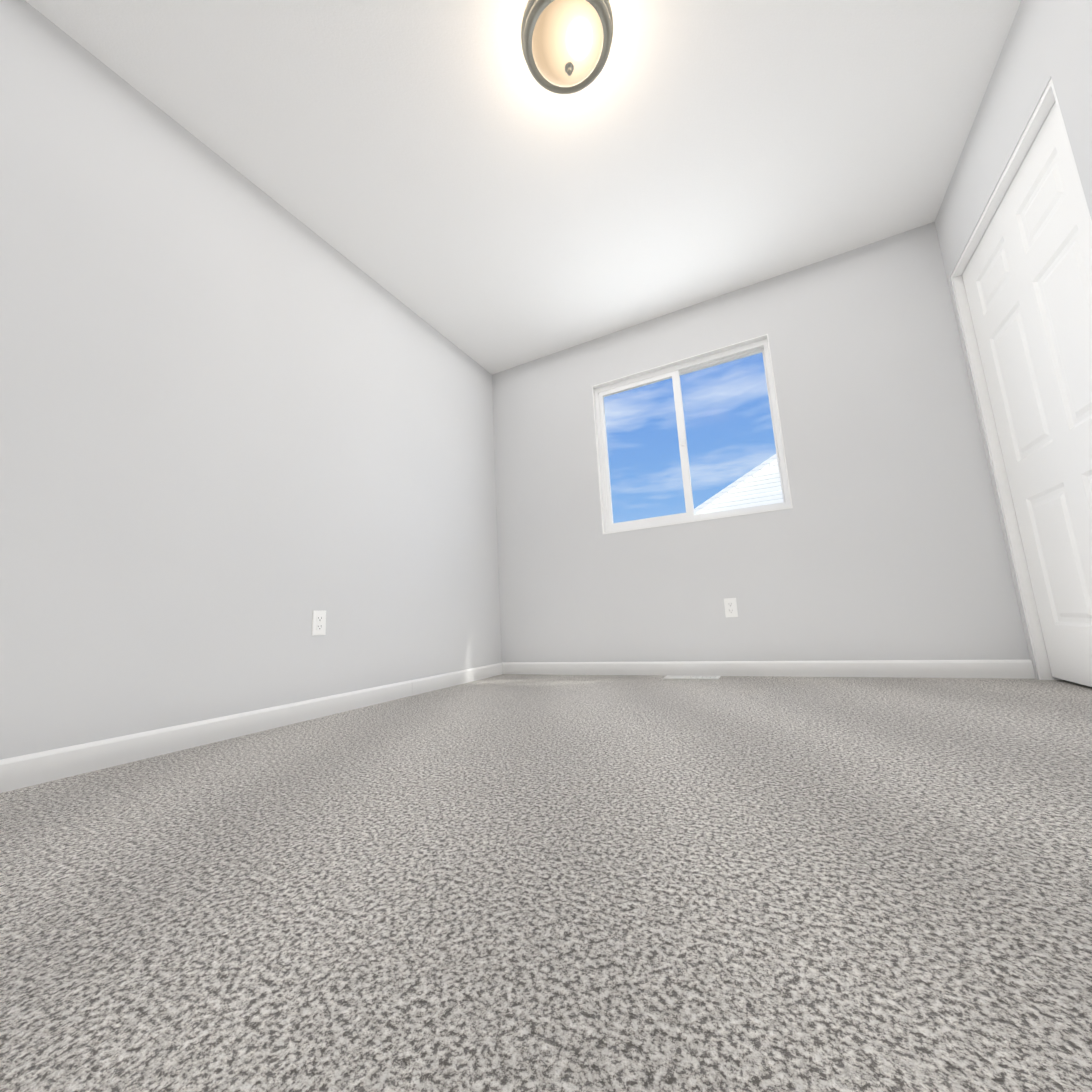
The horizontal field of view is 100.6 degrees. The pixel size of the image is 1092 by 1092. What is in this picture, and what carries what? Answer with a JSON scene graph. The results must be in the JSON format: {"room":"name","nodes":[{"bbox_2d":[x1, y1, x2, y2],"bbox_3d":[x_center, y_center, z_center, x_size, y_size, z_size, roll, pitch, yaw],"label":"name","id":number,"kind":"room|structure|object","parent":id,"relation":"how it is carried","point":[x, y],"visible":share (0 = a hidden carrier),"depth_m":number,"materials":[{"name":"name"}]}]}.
{"room":"empty bedroom","nodes":[
{"label":"empty bedroom","id":0,"kind":"room"},
{"bbox_2d":[0,0,501,759],"bbox_3d":[-1.305,-0.456,1.990,0.115,2.440,3.980,-8,-10,27],"label":"wall","id":1,"kind":"structure","parent":0,"point":[246,426],"depth_m":1.75,"materials":[{"name":"grey paint"}]},
{"bbox_2d":[0,662,502,792],"bbox_3d":[-1.187,0.697,1.771,0.014,0.085,3.750,-8,-10,27],"label":"baseboard","id":2,"kind":"structure","parent":1,"relation":"attached to","point":[23,771],"depth_m":1.62,"materials":[{"name":"white paint"}]},
{"bbox_2d":[312,610,325,635],"bbox_3d":[-1.060,0.359,2.120,0.008,0.114,0.070,-8,-10,27],"label":"outlet","id":3,"kind":"object","parent":1,"relation":"attached to","point":[318,622],"visible":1,"depth_m":2.12,"materials":[{"name":"white plastic"}]},
{"bbox_2d":[25,0,1020,374],"bbox_3d":[0.371,-1.967,1.320,4.045,0.150,3.980,-8,-10,27],"label":"ceiling","id":4,"kind":"structure","parent":0,"point":[457,174],"depth_m":1.95,"materials":[{"name":"white paint"}]},
{"bbox_2d":[521,0,612,93],"bbox_3d":[0.079,-1.740,1.603,0.328,0.176,0.328,-8,-10,27],"label":"lamp","id":5,"kind":"object","parent":4,"relation":"attached to","point":[566,45],"visible":1,"depth_m":1.57,"materials":[{"name":"white glass"}]},
{"bbox_2d":[0,674,1091,1091],"bbox_3d":[0.111,0.638,1.100,3.160,0.150,3.980,-8,-10,27],"label":"floor","id":6,"kind":"structure","parent":0,"point":[518,882],"depth_m":0.63,"materials":[{"name":"carpet"}]},
{"bbox_2d":[664,675,720,678],"bbox_3d":[0.867,0.781,2.694,0.310,0.006,0.115,-8,-10,27],"label":"air vent register","id":7,"kind":"object","parent":6,"relation":"on","point":[688,677],"visible":1,"depth_m":2.69,"materials":[{"name":"white metal"}]},
{"bbox_2d":[492,222,1029,661],"bbox_3d":[0.985,-0.412,2.983,3.045,2.440,0.115,-8,-10,27],"label":"wall","id":8,"kind":"structure","parent":0,"point":[882,539],"depth_m":2.65,"materials":[{"name":"grey paint"}]},
{"bbox_2d":[592,334,792,533],"bbox_3d":[0.917,-0.697,3.053,1.180,1.120,0.114,-8,-10,27],"label":"sliding window","id":9,"kind":"structure","parent":8,"relation":"in","point":[675,370],"depth_m":3.05,"materials":[{"name":"white paint"}]},
{"bbox_2d":[724,598,737,616],"bbox_3d":[1.116,0.372,2.738,0.070,0.114,0.008,-8,-10,27],"label":"outlet","id":10,"kind":"object","parent":8,"relation":"attached to","point":[730,605],"visible":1,"depth_m":2.73,"materials":[{"name":"white plastic"}]},
{"bbox_2d":[503,660,1035,678],"bbox_3d":[0.971,0.746,2.760,2.917,0.085,0.013,-8,-10,27],"label":"baseboard","id":11,"kind":"structure","parent":8,"relation":"attached to","point":[1018,669],"depth_m":2.53,"materials":[{"name":"white paint"}]},
{"bbox_2d":[935,0,1091,678],"bbox_3d":[1.395,-0.820,0.628,0.115,2.440,3.750,-8,-10,27],"label":"wall","id":12,"kind":"structure","parent":0,"point":[1046,41],"depth_m":1.68,"materials":[{"name":"grey paint"}]},
{"bbox_2d":[951,78,1091,680],"bbox_3d":[2.014,-0.479,1.761,0.111,2.070,1.035,-8,-10,27],"label":"door frame","id":13,"kind":"structure","parent":12,"relation":"attached to","point":[1048,99],"depth_m":2.14,"materials":[{"name":"white paint"}]},
{"bbox_2d":[962,101,1091,686],"bbox_3d":[1.986,-0.471,1.774,0.098,2.035,0.993,-8,-10,27],"label":"closet door","id":14,"kind":"structure","parent":12,"relation":"in","point":[1027,276],"depth_m":1.83,"materials":[{"name":"white paint"}]},
{"label":"outside","id":15,"kind":"structure","parent":0,"visible":0},
{"bbox_3d":[31.263,12.234,63.032,160.000,0.300,135.835,-8,-10,27],"label":"lawn","id":16,"kind":"structure","parent":15,"visible":0},
{"bbox_2d":[694,454,782,514],"bbox_3d":[7.056,1.069,9.317,8.266,6.843,6.320,-8,-10,27],"label":"neighbouring house","id":17,"kind":"structure","parent":16,"relation":"on","point":[772,474],"depth_m":7.97,"materials":[{"name":"white"}]}
]}

